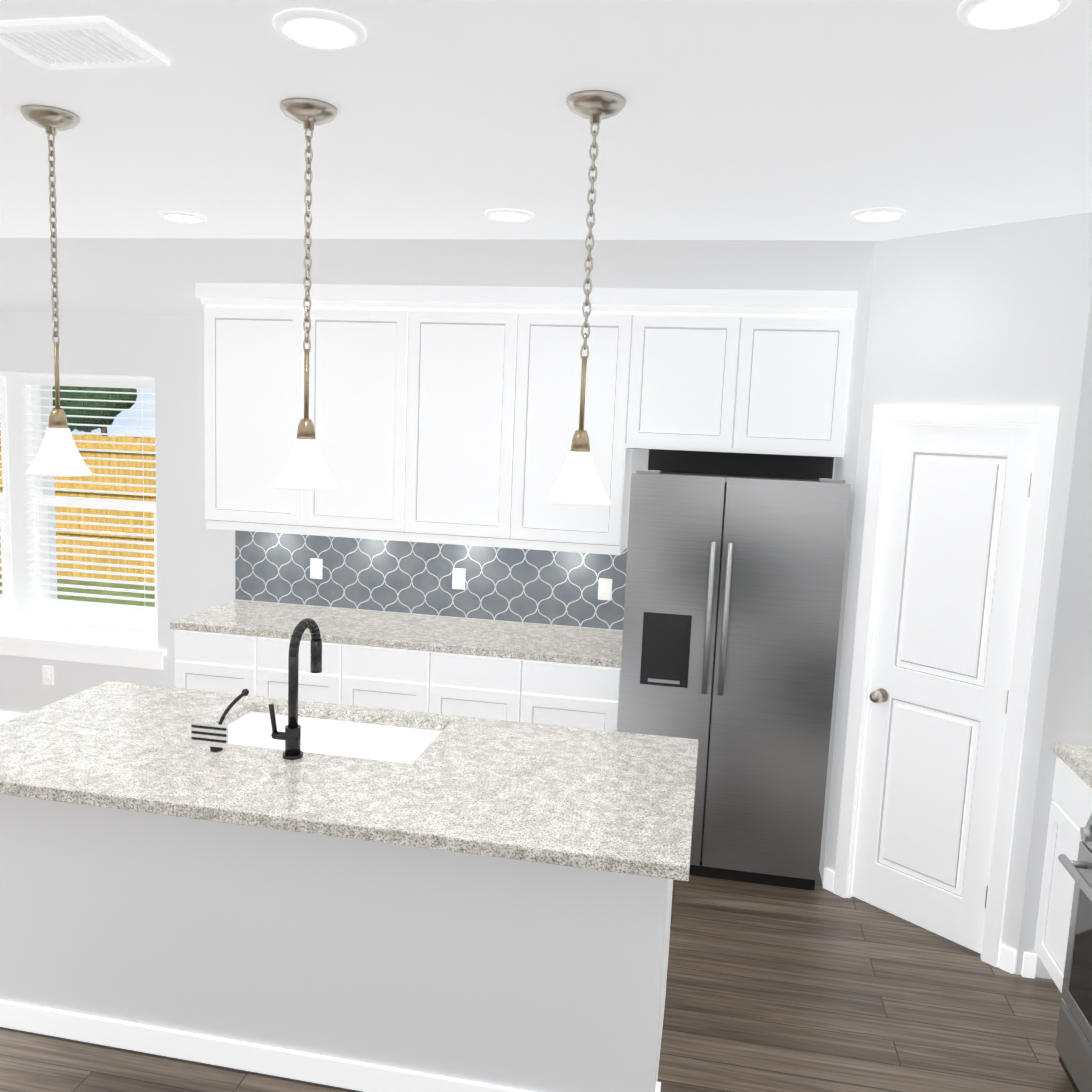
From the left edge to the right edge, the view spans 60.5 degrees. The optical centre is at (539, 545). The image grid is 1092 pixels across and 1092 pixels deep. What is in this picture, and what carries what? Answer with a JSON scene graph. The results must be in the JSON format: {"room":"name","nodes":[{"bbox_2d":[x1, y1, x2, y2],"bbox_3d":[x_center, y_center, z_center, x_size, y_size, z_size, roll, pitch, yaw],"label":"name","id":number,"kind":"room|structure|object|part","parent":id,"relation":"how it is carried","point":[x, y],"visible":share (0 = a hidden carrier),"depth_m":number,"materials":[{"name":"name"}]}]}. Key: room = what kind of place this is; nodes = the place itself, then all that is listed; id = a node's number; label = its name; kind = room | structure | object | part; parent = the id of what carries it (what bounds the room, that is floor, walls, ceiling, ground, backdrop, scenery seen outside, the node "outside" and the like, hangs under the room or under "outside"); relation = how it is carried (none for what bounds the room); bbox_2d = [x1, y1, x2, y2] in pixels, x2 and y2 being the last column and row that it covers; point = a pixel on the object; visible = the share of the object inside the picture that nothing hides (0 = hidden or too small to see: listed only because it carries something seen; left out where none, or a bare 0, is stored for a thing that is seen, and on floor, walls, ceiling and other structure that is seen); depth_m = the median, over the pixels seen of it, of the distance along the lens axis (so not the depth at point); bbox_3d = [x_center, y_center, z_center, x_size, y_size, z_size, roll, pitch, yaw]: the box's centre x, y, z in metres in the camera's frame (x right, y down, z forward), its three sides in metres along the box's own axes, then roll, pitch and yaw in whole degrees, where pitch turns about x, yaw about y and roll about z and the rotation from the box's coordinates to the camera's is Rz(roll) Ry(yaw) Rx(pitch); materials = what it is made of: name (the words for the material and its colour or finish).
{"room":"kitchen","nodes":[
{"label":"kitchen","id":0,"kind":"room"},
{"bbox_2d":[0,311,834,713],"bbox_3d":[-1.845,-0.207,5.713,7.080,2.800,0.600,4,7,10],"label":"wall","id":1,"kind":"structure","parent":0,"point":[196,565],"depth_m":5.48,"materials":[{"name":"paint"}]},
{"bbox_2d":[0,376,15,617],"bbox_3d":[-3.915,-0.341,6.179,1.021,1.568,0.100,4,7,10],"label":"window","id":2,"kind":"structure","parent":1,"relation":"in","point":[5,505],"depth_m":6.08,"materials":[{"name":"white plastic"}]},
{"bbox_2d":[0,376,8,613],"bbox_3d":[-3.926,-0.348,6.113,0.961,1.534,0.050,4,7,10],"label":"window blinds","id":3,"kind":"object","parent":2,"relation":"attached to","point":[2,564],"depth_m":6.08,"materials":[{"name":"white plastic"}]},
{"bbox_2d":[42,666,53,684],"bbox_3d":[-3.023,0.795,5.748,0.072,0.116,0.008,4,7,10],"label":"outlet","id":4,"kind":"object","parent":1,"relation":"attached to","point":[48,676],"visible":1,"depth_m":5.75,"materials":[{"name":"white plastic"}]},
{"bbox_2d":[0,619,166,669],"bbox_3d":[-3.448,0.580,5.975,2.556,0.125,0.394,4,7,10],"label":"window sill","id":5,"kind":"structure","parent":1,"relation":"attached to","point":[135,649],"depth_m":5.72,"materials":[{"name":"white wood"}]},
{"bbox_2d":[25,385,157,630],"bbox_3d":[-2.821,-0.271,5.976,1.007,1.568,0.100,4,7,10],"label":"window","id":6,"kind":"structure","parent":1,"relation":"in","point":[34,410],"depth_m":6.02,"materials":[{"name":"white plastic"}]},
{"bbox_2d":[19,376,157,626],"bbox_3d":[-2.833,-0.278,5.911,0.947,1.534,0.050,4,7,10],"label":"window blinds","id":7,"kind":"object","parent":6,"relation":"attached to","point":[108,383],"depth_m":5.92,"materials":[{"name":"white plastic"}]},
{"bbox_2d":[235,530,626,629],"bbox_3d":[-0.619,0.163,5.208,2.335,0.448,0.006,4,7,10],"label":"backsplash","id":8,"kind":"structure","parent":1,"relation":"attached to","point":[534,586],"depth_m":5.20,"materials":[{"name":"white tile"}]},
{"bbox_2d":[310,558,322,578],"bbox_3d":[-1.272,0.129,5.319,0.072,0.116,0.008,4,7,10],"label":"outlet","id":9,"kind":"object","parent":8,"relation":"attached to","point":[316,566],"visible":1,"depth_m":5.32,"materials":[{"name":"white plastic"}]},
{"bbox_2d":[452,568,465,589],"bbox_3d":[-0.448,0.181,5.167,0.072,0.116,0.008,4,7,10],"label":"outlet","id":10,"kind":"object","parent":8,"relation":"attached to","point":[458,578],"visible":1,"depth_m":5.16,"materials":[{"name":"white plastic"}]},
{"bbox_2d":[598,578,611,599],"bbox_3d":[0.349,0.233,5.019,0.072,0.116,0.008,4,7,10],"label":"outlet","id":11,"kind":"object","parent":8,"relation":"attached to","point":[605,589],"visible":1,"depth_m":5.02,"materials":[{"name":"white plastic"}]},
{"bbox_2d":[195,283,857,554],"bbox_3d":[-0.163,-0.661,4.831,3.305,1.313,0.375,4,7,10],"label":"upper cabinet","id":12,"kind":"object","parent":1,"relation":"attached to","point":[444,414],"visible":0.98,"depth_m":4.70,"materials":[{"name":"white wood"}]},
{"bbox_2d":[0,872,1075,1091],"bbox_3d":[-1.802,1.753,1.814,8.830,0.100,8.843,4,7,10],"label":"floor","id":13,"kind":"structure","parent":0,"point":[772,988],"depth_m":3.24,"materials":[{"name":"brown wood"}]},
{"bbox_2d":[0,711,672,1091],"bbox_3d":[-0.631,1.136,3.154,2.143,0.878,0.799,4,7,10],"label":"kitchen island","id":14,"kind":"object","parent":13,"relation":"on","point":[352,965],"visible":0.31,"depth_m":2.78,"materials":[{"name":"paint"}]},
{"bbox_2d":[0,681,698,880],"bbox_3d":[-0.675,0.686,3.027,2.325,0.040,1.000,4,7,10],"label":"island countertop","id":15,"kind":"structure","parent":14,"relation":"on","point":[607,800],"depth_m":2.80,"materials":[{"name":"stone"}]},
{"bbox_2d":[190,689,248,751],"bbox_3d":[-1.016,0.551,2.980,0.187,0.211,0.048,4,7,10],"label":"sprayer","id":16,"kind":"object","parent":15,"relation":"on","point":[214,737],"visible":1,"depth_m":2.97,"materials":[{"name":"black"}]},
{"bbox_2d":[268,618,321,759],"bbox_3d":[-0.786,0.445,3.023,0.114,0.429,0.222,4,7,10],"label":"faucet","id":17,"kind":"object","parent":15,"relation":"on","point":[291,735],"visible":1,"depth_m":2.94,"materials":[{"name":"black metal"}]},
{"bbox_2d":[174,629,620,730],"bbox_3d":[-0.713,0.900,4.985,2.325,0.878,0.642,4,7,10],"label":"base cabinet","id":18,"kind":"object","parent":13,"relation":"on","point":[555,693],"visible":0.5,"depth_m":4.62,"materials":[{"name":"white wood"}]},
{"bbox_2d":[170,600,622,667],"bbox_3d":[-0.699,0.444,4.925,2.338,0.040,0.653,4,7,10],"label":"countertop","id":19,"kind":"structure","parent":18,"relation":"on","point":[539,642],"depth_m":4.80,"materials":[{"name":"stone"}]},
{"bbox_2d":[618,469,850,890],"bbox_3d":[0.885,0.554,4.480,0.915,1.819,0.924,4,7,10],"label":"refrigerator","id":20,"kind":"object","parent":13,"relation":"on","point":[733,594],"visible":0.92,"depth_m":4.07,"materials":[{"name":"silver metal"}]},
{"bbox_3d":[0.764,0.311,4.034,0.095,0.665,0.064,4,7,10],"label":"handle","id":21,"kind":"part","parent":20,"relation":"part of","materials":[{"name":"silver metal"}]},
{"bbox_2d":[1034,757,1091,993],"bbox_3d":[2.015,1.324,2.518,0.642,0.878,1.865,4,7,10],"label":"base cabinet","id":22,"kind":"object","parent":13,"relation":"on","point":[1070,809],"visible":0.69,"depth_m":3.34,"materials":[{"name":"white wood"}]},
{"bbox_2d":[1054,743,1091,787],"bbox_3d":[2.029,0.868,2.461,0.652,0.040,1.867,4,7,10],"label":"countertop","id":23,"kind":"structure","parent":22,"relation":"on","point":[1076,759],"depth_m":3.29,"materials":[{"name":"stone"}]},
{"bbox_2d":[1055,812,1091,1091],"bbox_3d":[1.931,1.280,2.525,0.806,0.956,0.786,4,7,10],"label":"range","id":24,"kind":"object","parent":13,"relation":"on","point":[1073,1045],"visible":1,"depth_m":2.86,"materials":[{"name":"silver metal"}]},
{"bbox_2d":[0,0,1091,314],"bbox_3d":[-1.693,-0.934,1.473,8.830,0.678,8.843,4,7,10],"label":"ceiling","id":25,"kind":"structure","parent":0,"point":[758,144],"depth_m":2.71,"materials":[{"name":"paint"}]},
{"bbox_2d":[20,105,92,476],"bbox_3d":[-1.384,-0.707,2.669,0.180,1.004,0.180,4,7,10],"label":"pendant light","id":26,"kind":"object","parent":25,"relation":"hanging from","point":[58,454],"visible":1,"depth_m":2.67,"materials":[{"name":"white glass"}]},
{"bbox_2d":[0,16,169,70],"bbox_3d":[-1.041,-1.120,2.092,0.320,0.012,0.240,4,7,10],"label":"ceiling vent","id":27,"kind":"object","parent":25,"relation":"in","point":[97,42],"visible":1,"depth_m":2.08,"materials":[{"name":"white metal"}]},
{"bbox_2d":[158,211,206,223],"bbox_3d":[-1.487,-1.367,3.895,0.192,0.012,0.192,4,7,10],"label":"recessed light","id":28,"kind":"object","parent":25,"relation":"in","point":[183,217],"visible":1,"depth_m":3.87,"materials":[{"name":"white plastic"}]},
{"bbox_2d":[272,98,338,490],"bbox_3d":[-0.629,-0.658,2.529,0.180,1.004,0.180,4,7,10],"label":"pendant light","id":29,"kind":"object","parent":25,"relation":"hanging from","point":[305,468],"visible":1,"depth_m":2.52,"materials":[{"name":"white glass"}]},
{"bbox_2d":[272,8,365,50],"bbox_3d":[-0.462,-1.080,1.963,0.192,0.012,0.192,4,7,10],"label":"recessed light","id":30,"kind":"object","parent":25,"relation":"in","point":[318,29],"visible":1,"depth_m":1.94,"materials":[{"name":"white plastic"}]},
{"bbox_2d":[485,208,533,221],"bbox_3d":[-0.118,-1.276,3.614,0.192,0.012,0.192,4,7,10],"label":"recessed light","id":31,"kind":"object","parent":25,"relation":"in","point":[507,215],"visible":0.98,"depth_m":3.59,"materials":[{"name":"white plastic"}]},
{"bbox_2d":[544,90,625,505],"bbox_3d":[0.120,-0.610,2.390,0.180,1.004,0.180,4,7,10],"label":"pendant light","id":32,"kind":"object","parent":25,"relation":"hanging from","point":[578,483],"visible":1,"depth_m":2.38,"materials":[{"name":"white glass"}]},
{"bbox_2d":[850,207,906,221],"bbox_3d":[1.217,-1.190,3.366,0.192,0.012,0.192,4,7,10],"label":"recessed light","id":33,"kind":"object","parent":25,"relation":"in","point":[881,214],"visible":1,"depth_m":3.34,"materials":[{"name":"white plastic"}]},
{"bbox_2d":[957,0,1071,30],"bbox_3d":[0.876,-0.997,1.733,0.192,0.012,0.192,4,7,10],"label":"recessed light","id":34,"kind":"object","parent":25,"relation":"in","point":[995,15],"visible":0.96,"depth_m":1.75,"materials":[{"name":"white plastic"}]},
{"bbox_2d":[819,244,875,884],"bbox_3d":[1.463,-0.012,4.439,0.100,3.000,0.883,4,7,10],"label":"wall","id":35,"kind":"structure","parent":0,"point":[846,467],"depth_m":4.14,"materials":[{"name":"paint"}]},
{"bbox_2d":[825,212,1091,978],"bbox_3d":[2.193,0.123,3.615,1.850,3.000,0.612,4,7,10],"label":"wall","id":36,"kind":"structure","parent":0,"point":[995,315],"depth_m":3.47,"materials":[{"name":"paint"}]},
{"bbox_2d":[0,711,1036,978],"bbox_3d":[-2.245,1.653,1.683,7.394,0.094,7.841,4,7,10],"label":"baseboard","id":37,"kind":"structure","parent":36,"relation":"attached to","point":[1028,965],"depth_m":3.53,"materials":[{"name":"white wood"}]},
{"bbox_2d":[823,868,1015,973],"bbox_3d":[1.533,1.530,3.860,0.649,0.094,0.528,4,7,10],"label":"baseboard","id":38,"kind":"structure","parent":36,"relation":"attached to","point":[1007,956],"depth_m":3.58,"materials":[{"name":"white wood"}]},
{"bbox_2d":[852,424,1036,953],"bbox_3d":[1.595,0.548,3.758,0.475,2.048,0.389,4,7,10],"label":"pantry door","id":39,"kind":"structure","parent":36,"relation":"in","point":[956,514],"depth_m":3.73,"materials":[{"name":"white painted wood"},{"name":"brushed nickel"}]},
{"bbox_2d":[833,405,1058,967],"bbox_3d":[1.587,0.517,3.752,0.586,2.133,0.508,4,7,10],"label":"door frame","id":40,"kind":"structure","parent":36,"relation":"attached to","point":[1044,420],"depth_m":3.59,"materials":[{"name":"white wood"}]},
{"label":"outside","id":41,"kind":"structure","parent":0,"visible":0},
{"bbox_2d":[52,386,97,434],"bbox_3d":[-46.696,-14.252,95.072,7.224,6.386,5.934,4,7,10],"label":"tree","id":42,"kind":"object","parent":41,"point":[76,426],"depth_m":93.80,"materials":[{"name":"green plant"}]},
{"bbox_2d":[0,437,154,606],"bbox_3d":[-9.206,-3.892,50.229,85.000,0.200,84.007,4,7,10],"label":"ground","id":43,"kind":"structure","parent":41,"point":[103,592],"depth_m":14.12,"materials":[{"name":"green plant"}]},
{"bbox_2d":[0,431,155,585],"bbox_3d":[-8.301,-0.664,15.028,28.000,2.342,0.108,4,7,10],"label":"fence","id":44,"kind":"object","parent":43,"relation":"on","point":[119,455],"depth_m":14.78,"materials":[{"name":"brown wood"}]},
{"bbox_2d":[61,386,136,435],"bbox_3d":[-42.916,-13.464,90.931,7.892,6.104,4.368,4,7,10],"label":"tree","id":45,"kind":"object","parent":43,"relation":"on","point":[90,404],"depth_m":89.51,"materials":[{"name":"green plant"}]}
]}

